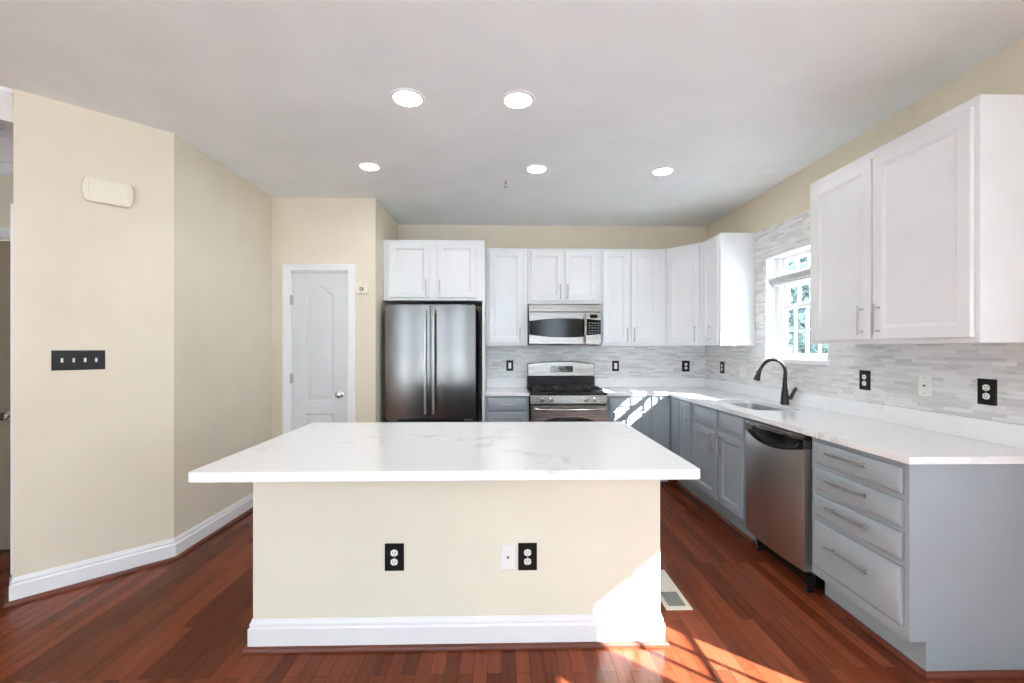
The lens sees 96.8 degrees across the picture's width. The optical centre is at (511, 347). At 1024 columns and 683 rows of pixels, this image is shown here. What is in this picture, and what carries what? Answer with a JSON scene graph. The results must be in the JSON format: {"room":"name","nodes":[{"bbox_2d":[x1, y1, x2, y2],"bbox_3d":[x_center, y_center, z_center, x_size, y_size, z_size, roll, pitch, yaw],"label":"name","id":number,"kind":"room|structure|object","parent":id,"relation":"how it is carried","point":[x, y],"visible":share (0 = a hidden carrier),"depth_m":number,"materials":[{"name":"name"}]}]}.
{"room":"kitchen","nodes":[
{"label":"kitchen","id":0,"kind":"room"},
{"bbox_2d":[0,175,12,240],"bbox_3d":[-3.486,-0.010,3.082,2.368,2.742,0.120,0,0,-1],"label":"wall","id":1,"kind":"structure","parent":0,"point":[6,181],"depth_m":3.02,"materials":[{"name":"beige paint"}]},
{"bbox_2d":[0,228,9,548],"bbox_3d":[-3.712,0.283,3.031,0.945,2.155,0.113,0,0,-1],"label":"door","id":2,"kind":"structure","parent":1,"relation":"in","point":[4,232],"depth_m":3.05,"materials":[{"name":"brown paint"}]},
{"bbox_2d":[0,131,12,174],"bbox_3d":[-3.493,-1.264,2.957,2.348,0.235,0.130,0,0,-1],"label":"trim","id":3,"kind":"structure","parent":1,"relation":"attached to","point":[6,137],"depth_m":2.98,"materials":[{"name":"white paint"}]},
{"bbox_2d":[13,89,173,577],"bbox_3d":[-2.462,-0.010,2.719,0.120,2.742,0.696,0,0,44],"label":"wall","id":4,"kind":"structure","parent":0,"point":[93,450],"depth_m":2.64,"materials":[{"name":"beige paint"}]},
{"bbox_2d":[10,203,12,574],"bbox_3d":[-2.726,0.223,2.481,0.065,2.004,0.012,0,0,44],"label":"trim","id":5,"kind":"structure","parent":4,"relation":"attached to","point":[11,204],"depth_m":2.46,"materials":[{"name":"white paint"}]},
{"bbox_2d":[51,350,104,370],"bbox_3d":[-2.478,0.071,2.601,0.019,0.111,0.219,0,0,44],"label":"toggle switch","id":6,"kind":"object","parent":4,"relation":"attached to","point":[60,359],"visible":1,"depth_m":2.59,"materials":[{"name":"black plastic"}]},
{"bbox_2d":[81,176,133,207],"bbox_3d":[-2.381,-0.914,2.682,0.048,0.142,0.231,0,0,44],"label":"door chime","id":7,"kind":"object","parent":4,"relation":"attached to","point":[95,190],"visible":1,"depth_m":2.66,"materials":[{"name":"beige plastic"}]},
{"bbox_2d":[4,507,252,607],"bbox_3d":[-2.273,1.351,3.232,0.449,0.020,1.867,0,0,19],"label":"trim","id":8,"kind":"structure","parent":4,"relation":"attached to","point":[7,603],"depth_m":2.71,"materials":[{"name":"brown wood"}]},
{"bbox_2d":[9,492,252,600],"bbox_3d":[-2.280,1.293,3.256,0.431,0.135,1.858,0,0,18],"label":"baseboard","id":9,"kind":"structure","parent":4,"relation":"attached to","point":[38,582],"depth_m":2.73,"materials":[{"name":"white paint"}]},
{"bbox_2d":[174,134,271,537],"bbox_3d":[-2.254,-0.010,3.611,0.120,2.742,1.365,0,0,-1],"label":"wall","id":10,"kind":"structure","parent":0,"point":[223,222],"depth_m":3.37,"materials":[{"name":"beige paint"}]},
{"bbox_2d":[272,197,378,438],"bbox_3d":[-1.734,-0.010,4.245,0.948,2.742,0.120,0,0,-1],"label":"wall","id":11,"kind":"structure","parent":0,"point":[304,230],"depth_m":4.19,"materials":[{"name":"beige paint"}]},
{"bbox_2d":[282,264,354,434],"bbox_3d":[-1.773,0.296,4.212,0.660,2.130,0.168,0,0,-1],"label":"door","id":12,"kind":"structure","parent":11,"relation":"in","point":[318,300],"depth_m":4.20,"materials":[{"name":"white paint"}]},
{"bbox_2d":[355,283,368,293],"bbox_3d":[-1.379,-0.542,4.175,0.128,0.096,0.035,0,0,-1],"label":"sensor","id":13,"kind":"object","parent":11,"relation":"attached to","point":[360,288],"visible":1,"depth_m":4.17,"materials":[{"name":"beige plastic"}]},
{"bbox_2d":[379,203,397,421],"bbox_3d":[-1.330,-0.010,4.708,0.120,2.742,0.788,0,0,-1],"label":"wall","id":14,"kind":"structure","parent":0,"point":[388,228],"depth_m":4.44,"materials":[{"name":"beige paint"}]},
{"bbox_2d":[0,0,1023,226],"bbox_3d":[-1.173,-1.441,1.589,7.246,0.120,7.351,0,0,-1],"label":"ceiling","id":15,"kind":"structure","parent":0,"point":[289,97],"depth_m":2.39,"materials":[{"name":"white paint"}]},
{"bbox_2d":[358,162,380,170],"bbox_3d":[-1.083,-1.377,3.458,0.172,0.009,0.172,0,0,-1],"label":"recessed light","id":16,"kind":"object","parent":15,"relation":"in","point":[368,166],"visible":1,"depth_m":3.46,"materials":[{"name":"white paint"}]},
{"bbox_2d":[390,88,424,107],"bbox_3d":[-0.577,-1.377,2.512,0.192,0.009,0.192,0,0,-1],"label":"recessed light","id":17,"kind":"object","parent":15,"relation":"in","point":[405,97],"visible":1,"depth_m":2.50,"materials":[{"name":"white paint"}]},
{"bbox_2d":[502,179,509,187],"bbox_3d":[-0.052,-1.351,3.746,0.068,0.060,0.068,0,0,-1],"label":"sprinkler","id":18,"kind":"object","parent":15,"relation":"attached to","point":[503,180],"visible":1,"depth_m":3.74,"materials":[{"name":"white paint"}]},
{"bbox_2d":[501,90,534,108],"bbox_3d":[0.034,-1.377,2.530,0.188,0.009,0.188,0,0,-1],"label":"recessed light","id":19,"kind":"object","parent":15,"relation":"in","point":[515,99],"visible":1,"depth_m":2.52,"materials":[{"name":"white paint"}]},
{"bbox_2d":[525,164,547,173],"bbox_3d":[0.190,-1.377,3.504,0.176,0.009,0.176,0,0,-1],"label":"recessed light","id":20,"kind":"object","parent":15,"relation":"in","point":[534,168],"visible":1,"depth_m":3.49,"materials":[{"name":"white paint"}]},
{"bbox_2d":[651,166,674,175],"bbox_3d":[1.176,-1.377,3.552,0.180,0.009,0.180,0,0,-1],"label":"recessed light","id":21,"kind":"object","parent":15,"relation":"in","point":[666,170],"visible":1,"depth_m":3.55,"materials":[{"name":"white paint"}]},
{"bbox_2d":[756,168,778,175],"bbox_3d":[2.007,-1.377,3.571,0.156,0.008,0.156,0,0,-1],"label":"ceiling speaker","id":22,"kind":"object","parent":15,"relation":"attached to","point":[769,171],"visible":1,"depth_m":3.56,"materials":[{"name":"white paint"}]},
{"bbox_2d":[0,480,1023,682],"bbox_3d":[-1.173,1.421,1.589,7.246,0.120,7.351,0,0,-1],"label":"floor","id":23,"kind":"structure","parent":0,"point":[187,619],"depth_m":2.11,"materials":[{"name":"brown wood"}]},
{"bbox_2d":[385,302,478,421],"bbox_3d":[-0.788,0.463,4.667,0.861,1.795,0.833,0,0,-1],"label":"refrigerator","id":24,"kind":"object","parent":23,"relation":"on","point":[432,351],"visible":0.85,"depth_m":4.33,"materials":[{"name":"grey metal"}]},
{"bbox_2d":[384,240,486,421],"bbox_3d":[-0.773,0.149,4.772,0.994,2.424,0.684,0,0,-1],"label":"upper cabinet","id":25,"kind":"object","parent":23,"relation":"on","point":[430,272],"visible":0.92,"depth_m":4.48,"materials":[{"name":"white paint"}]},
{"bbox_2d":[241,480,669,653],"bbox_3d":[-0.251,0.924,2.379,1.922,0.874,0.672,0,0,-1],"label":"kitchen island","id":26,"kind":"object","parent":23,"relation":"on","point":[322,584],"visible":0.78,"depth_m":2.07,"materials":[{"name":"beige paint"}]},
{"bbox_2d":[385,543,403,570],"bbox_3d":[-0.535,0.952,2.066,0.086,0.124,0.009,0,0,-1],"label":"duplex outlet","id":27,"kind":"object","parent":26,"relation":"attached to","point":[394,552],"visible":1,"depth_m":2.06,"materials":[{"name":"black plastic"}]},
{"bbox_2d":[391,559,397,564],"bbox_3d":[-0.534,0.972,2.063,0.032,0.030,0.003,0,0,-1],"label":"receptacle","id":28,"kind":"object","parent":27,"relation":"attached to","point":[393,561],"depth_m":2.06,"materials":[{"name":"white plastic"}]},
{"bbox_2d":[391,550,397,555],"bbox_3d":[-0.534,0.931,2.063,0.032,0.030,0.003,0,0,-1],"label":"receptacle","id":29,"kind":"object","parent":27,"relation":"attached to","point":[393,552],"depth_m":2.06,"materials":[{"name":"white plastic"}]},
{"bbox_2d":[188,422,699,482],"bbox_3d":[-0.248,0.467,2.200,1.871,0.037,1.094,0,0,-1],"label":"island countertop","id":30,"kind":"structure","parent":26,"relation":"on","point":[373,451],"depth_m":1.89,"materials":[{"name":"white stone"}]},
{"bbox_2d":[500,544,515,569],"bbox_3d":[-0.019,0.956,2.076,0.072,0.118,0.012,0,0,-1],"label":"jack plate","id":31,"kind":"object","parent":26,"relation":"attached to","point":[507,551],"visible":1,"depth_m":2.08,"materials":[{"name":"white plastic"}]},
{"bbox_2d":[518,543,536,569],"bbox_3d":[0.071,0.956,2.079,0.086,0.124,0.009,0,0,-1],"label":"duplex outlet","id":32,"kind":"object","parent":26,"relation":"attached to","point":[527,552],"visible":1,"depth_m":2.08,"materials":[{"name":"black plastic"}]},
{"bbox_2d":[524,558,530,564],"bbox_3d":[0.071,0.976,2.076,0.032,0.030,0.003,0,0,-1],"label":"receptacle","id":33,"kind":"object","parent":32,"relation":"attached to","point":[527,561],"depth_m":2.08,"materials":[{"name":"white plastic"}]},
{"bbox_2d":[524,549,530,555],"bbox_3d":[0.071,0.935,2.076,0.032,0.030,0.003,0,0,-1],"label":"receptacle","id":34,"kind":"object","parent":32,"relation":"attached to","point":[527,552],"depth_m":2.08,"materials":[{"name":"white plastic"}]},
{"bbox_2d":[485,396,528,421],"bbox_3d":[-0.057,0.919,4.789,0.437,0.883,0.663,0,0,-1],"label":"base cabinet","id":35,"kind":"object","parent":23,"relation":"on","point":[497,408],"visible":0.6,"depth_m":4.50,"materials":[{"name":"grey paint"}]},
{"bbox_2d":[485,378,529,395],"bbox_3d":[-0.054,0.410,4.804,0.440,0.134,0.636,0,0,-1],"label":"countertop","id":36,"kind":"structure","parent":35,"relation":"on","point":[495,386],"depth_m":5.10,"materials":[{"name":"white stone"}]},
{"bbox_2d":[527,361,606,421],"bbox_3d":[0.551,0.755,4.758,0.758,1.212,0.739,0,0,-1],"label":"gas range","id":37,"kind":"object","parent":23,"relation":"on","point":[560,391],"visible":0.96,"depth_m":4.48,"materials":[{"name":"grey metal"}]},
{"bbox_2d":[527,388,606,394],"bbox_3d":[0.551,0.455,4.749,0.758,0.018,0.590,0,0,-1],"label":"cooktop","id":38,"kind":"object","parent":37,"relation":"in","point":[532,392],"depth_m":4.53,"materials":[{"name":"black metal"}]},
{"bbox_2d":[606,396,649,437],"bbox_3d":[1.154,0.919,4.817,0.435,0.883,0.663,0,0,-1],"label":"base cabinet","id":39,"kind":"object","parent":23,"relation":"on","point":[634,411],"visible":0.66,"depth_m":4.52,"materials":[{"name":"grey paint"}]},
{"bbox_2d":[650,396,669,481],"bbox_3d":[1.476,0.919,4.843,0.205,0.883,0.625,0,0,-1],"label":"base cabinet","id":40,"kind":"object","parent":23,"relation":"on","point":[659,405],"visible":0.43,"depth_m":4.53,"materials":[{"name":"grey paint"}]},
{"bbox_2d":[660,570,692,609],"bbox_3d":[0.866,1.358,2.568,0.137,0.005,0.420,0,0,-1],"label":"floor vent","id":41,"kind":"object","parent":23,"relation":"in","point":[671,597],"visible":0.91,"depth_m":2.48,"materials":[{"name":"beige metal"}]},
{"bbox_2d":[671,396,701,499],"bbox_3d":[1.880,0.919,4.276,0.681,0.883,0.545,0,0,-1],"label":"base cabinet","id":42,"kind":"object","parent":23,"relation":"on","point":[682,411],"visible":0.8,"depth_m":4.20,"materials":[{"name":"grey paint"}]},
{"bbox_2d":[676,482,754,543],"bbox_3d":[1.663,1.351,3.846,0.018,0.020,1.384,0,0,-1],"label":"trim","id":43,"kind":"structure","parent":23,"relation":"on","point":[716,513],"depth_m":3.65,"materials":[{"name":"brown wood"}]},
{"bbox_2d":[694,403,756,543],"bbox_3d":[1.895,0.919,3.580,0.681,0.883,0.840,0,0,-1],"label":"base cabinet","id":44,"kind":"object","parent":23,"relation":"on","point":[719,436],"visible":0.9,"depth_m":3.47,"materials":[{"name":"grey paint"}]},
{"bbox_2d":[745,419,819,592],"bbox_3d":[1.890,0.925,2.818,0.632,0.872,0.606,0,0,-1],"label":"dishwasher","id":45,"kind":"object","parent":23,"relation":"on","point":[778,460],"visible":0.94,"depth_m":2.69,"materials":[{"name":"grey metal"}]},
{"bbox_2d":[812,437,1023,670],"bbox_3d":[1.927,0.919,2.186,0.681,0.883,0.590,0,0,-1],"label":"base cabinet","id":46,"kind":"object","parent":23,"relation":"on","point":[929,558],"visible":0.98,"depth_m":1.89,"materials":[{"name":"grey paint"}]},
{"bbox_2d":[595,378,1023,463],"bbox_3d":[1.601,0.410,3.508,1.276,0.134,3.301,0,0,-1],"label":"countertop","id":47,"kind":"structure","parent":46,"relation":"on","point":[901,434],"depth_m":2.58,"materials":[{"name":"white stone"}]},
{"bbox_2d":[728,403,781,409],"bbox_3d":[1.910,0.576,3.581,0.386,0.198,0.711,0,0,-1],"label":"sink","id":48,"kind":"object","parent":47,"relation":"in","point":[753,406],"visible":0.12,"depth_m":3.88,"materials":[{"name":"metal"}]},
{"bbox_2d":[753,358,796,404],"bbox_3d":[2.063,0.264,3.574,0.319,0.365,0.088,0,0,-1],"label":"faucet","id":49,"kind":"object","parent":47,"relation":"on","point":[785,397],"visible":1,"depth_m":3.58,"materials":[{"name":"black metal"}]},
{"bbox_2d":[822,594,1023,678],"bbox_3d":[1.977,1.351,2.177,0.570,0.020,0.608,0,0,-1],"label":"trim","id":50,"kind":"structure","parent":46,"relation":"attached to","point":[978,674],"depth_m":1.89,"materials":[{"name":"brown wood"}]},
{"bbox_2d":[398,225,705,450],"bbox_3d":[0.484,-0.010,5.223,3.770,2.742,0.160,0,0,-1],"label":"wall","id":51,"kind":"structure","parent":0,"point":[495,236],"depth_m":5.14,"materials":[{"name":"beige paint"}]},
{"bbox_2d":[486,248,527,345],"bbox_3d":[-0.058,-0.536,4.934,0.438,1.029,0.376,0,0,-1],"label":"upper cabinet","id":52,"kind":"object","parent":51,"relation":"attached to","point":[506,268],"visible":1,"depth_m":4.79,"materials":[{"name":"white paint"}]},
{"bbox_2d":[528,248,600,304],"bbox_3d":[0.550,-0.757,4.947,0.772,0.587,0.376,0,0,-1],"label":"upper cabinet","id":53,"kind":"object","parent":51,"relation":"attached to","point":[555,276],"visible":0.94,"depth_m":4.80,"materials":[{"name":"white paint"}]},
{"bbox_2d":[528,304,600,345],"bbox_3d":[0.547,-0.235,4.898,0.752,0.430,0.470,0,0,-1],"label":"microwave","id":54,"kind":"object","parent":53,"relation":"attached to","point":[548,324],"visible":0.99,"depth_m":4.72,"materials":[{"name":"grey metal"}]},
{"bbox_2d":[487,345,705,386],"bbox_3d":[0.959,0.209,5.150,2.486,0.476,0.008,0,0,-1],"label":"tile backsplash","id":55,"kind":"structure","parent":51,"relation":"attached to","point":[634,361],"depth_m":5.15,"materials":[{"name":"tile"}]},
{"bbox_2d":[506,360,512,370],"bbox_3d":[-0.025,0.201,5.119,0.078,0.118,0.010,0,0,-1],"label":"rocker switch","id":56,"kind":"object","parent":55,"relation":"attached to","point":[509,363],"visible":1,"depth_m":5.12,"materials":[{"name":"black plastic"}]},
{"bbox_2d":[612,361,618,370],"bbox_3d":[1.173,0.206,5.146,0.078,0.118,0.010,0,0,-1],"label":"rocker switch","id":57,"kind":"object","parent":55,"relation":"attached to","point":[615,364],"visible":1,"depth_m":5.14,"materials":[{"name":"black plastic"}]},
{"bbox_2d":[682,361,689,371],"bbox_3d":[1.974,0.209,5.164,0.086,0.124,0.009,0,0,-1],"label":"duplex outlet","id":58,"kind":"object","parent":55,"relation":"attached to","point":[685,364],"visible":1,"depth_m":5.16,"materials":[{"name":"black plastic"}]},
{"bbox_2d":[597,249,665,345],"bbox_3d":[1.286,-0.536,4.964,0.694,1.029,0.376,0,0,-1],"label":"upper cabinet","id":59,"kind":"object","parent":51,"relation":"attached to","point":[633,281],"visible":0.98,"depth_m":4.82,"materials":[{"name":"white paint"}]},
{"bbox_2d":[706,38,1023,251],"bbox_3d":[2.371,-0.010,1.589,0.160,2.742,7.191,0,0,-1],"label":"wall","id":60,"kind":"structure","parent":0,"point":[1002,73],"depth_m":2.84,"materials":[{"name":"beige paint"}]},
{"bbox_2d":[666,242,702,345],"bbox_3d":[1.923,-0.536,4.840,0.571,1.029,0.652,0,0,-1],"label":"upper cabinet","id":61,"kind":"object","parent":60,"relation":"attached to","point":[684,264],"visible":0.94,"depth_m":4.66,"materials":[{"name":"white paint"}]},
{"bbox_2d":[703,233,754,345],"bbox_3d":[2.033,-0.536,4.334,0.374,1.029,0.360,0,0,-1],"label":"upper cabinet","id":62,"kind":"object","parent":60,"relation":"attached to","point":[728,258],"visible":1,"depth_m":4.16,"materials":[{"name":"white paint"}]},
{"bbox_2d":[761,243,829,365],"bbox_3d":[2.308,-0.331,3.623,0.185,0.916,0.820,0,0,-1],"label":"window","id":63,"kind":"structure","parent":60,"relation":"in","point":[778,304],"depth_m":3.91,"materials":[{"name":"white paint"}]},
{"bbox_2d":[770,269,809,286],"bbox_3d":[2.295,-0.568,3.623,0.040,0.072,0.748,0,0,-1],"label":"roller blind","id":64,"kind":"object","parent":63,"relation":"attached to","point":[802,275],"visible":0.59,"depth_m":3.71,"materials":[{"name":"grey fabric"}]},
{"bbox_2d":[706,209,1023,424],"bbox_3d":[2.243,-0.299,3.536,0.008,1.491,3.277,0,0,-1],"label":"tile backsplash","id":65,"kind":"structure","parent":60,"relation":"attached to","point":[955,369],"depth_m":2.74,"materials":[{"name":"tile"}]},
{"bbox_2d":[720,362,723,373],"bbox_3d":[2.206,0.208,4.777,0.009,0.124,0.086,0,0,-1],"label":"duplex outlet","id":66,"kind":"object","parent":65,"relation":"attached to","point":[721,363],"visible":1,"depth_m":4.76,"materials":[{"name":"black plastic"}]},
{"bbox_2d":[740,365,746,377],"bbox_3d":[2.216,0.226,4.356,0.009,0.116,0.120,0,0,-1],"label":"wall plate","id":67,"kind":"object","parent":65,"relation":"attached to","point":[743,368],"visible":1,"depth_m":4.34,"materials":[{"name":"white plastic"}]},
{"bbox_2d":[859,370,870,390],"bbox_3d":[2.248,0.207,2.901,0.009,0.124,0.086,0,0,-1],"label":"duplex outlet","id":68,"kind":"object","parent":65,"relation":"attached to","point":[864,376],"visible":1,"depth_m":2.90,"materials":[{"name":"black plastic"}]},
{"bbox_2d":[918,374,931,396],"bbox_3d":[2.256,0.207,2.488,0.012,0.118,0.078,0,0,-1],"label":"jack plate","id":69,"kind":"object","parent":65,"relation":"attached to","point":[924,381],"visible":1,"depth_m":2.48,"materials":[{"name":"white plastic"}]},
{"bbox_2d":[977,378,996,405],"bbox_3d":[2.265,0.211,2.171,0.009,0.124,0.086,0,0,-1],"label":"duplex outlet","id":70,"kind":"object","parent":65,"relation":"attached to","point":[986,388],"visible":1,"depth_m":2.17,"materials":[{"name":"black plastic"}]},
{"bbox_2d":[982,393,989,398],"bbox_3d":[2.262,0.231,2.170,0.003,0.030,0.032,0,0,-1],"label":"receptacle","id":71,"kind":"object","parent":70,"relation":"attached to","point":[984,395],"depth_m":2.17,"materials":[{"name":"white plastic"}]},
{"bbox_2d":[982,384,989,390],"bbox_3d":[2.262,0.190,2.170,0.003,0.030,0.032,0,0,-1],"label":"receptacle","id":72,"kind":"object","parent":70,"relation":"attached to","point":[985,387],"depth_m":2.17,"materials":[{"name":"white plastic"}]},
{"bbox_2d":[810,94,1023,343],"bbox_3d":[2.068,-0.536,2.404,0.391,1.029,1.040,0,0,-1],"label":"upper cabinet","id":73,"kind":"object","parent":60,"relation":"attached to","point":[919,238],"visible":1,"depth_m":2.09,"materials":[{"name":"white paint"}]},
{"label":"outside","id":74,"kind":"structure","parent":0,"visible":0},
{"bbox_3d":[9.772,1.861,10.222,100.000,0.200,100.000,0,0,-1],"label":"ground","id":75,"kind":"structure","parent":74,"visible":0},
{"bbox_2d":[788,256,827,353],"bbox_3d":[6.806,-0.497,8.793,3.228,4.528,3.137,0,0,-1],"label":"tree","id":76,"kind":"object","parent":75,"relation":"on","point":[813,348],"visible":0.05,"depth_m":9.09,"materials":[{"name":"green plant"}]},
{"bbox_2d":[788,259,827,352],"bbox_3d":[8.665,-0.892,13.703,3.771,5.316,3.615,0,0,-1],"label":"tree","id":77,"kind":"object","parent":75,"relation":"on","point":[794,261],"visible":0.02,"depth_m":13.28,"materials":[{"name":"green plant"}]},
{"bbox_3d":[-4.017,-0.010,1.081,1.439,2.742,1.446,0,0,-1],"label":"wall","id":78,"kind":"structure","parent":0,"visible":0},
{"bbox_2d":[0,86,12,122],"bbox_3d":[-3.030,-1.306,2.121,0.100,0.150,0.948,0,0,44],"label":"trim","id":79,"kind":"structure","parent":78,"relation":"attached to","point":[6,94],"depth_m":2.45,"materials":[{"name":"white paint"}]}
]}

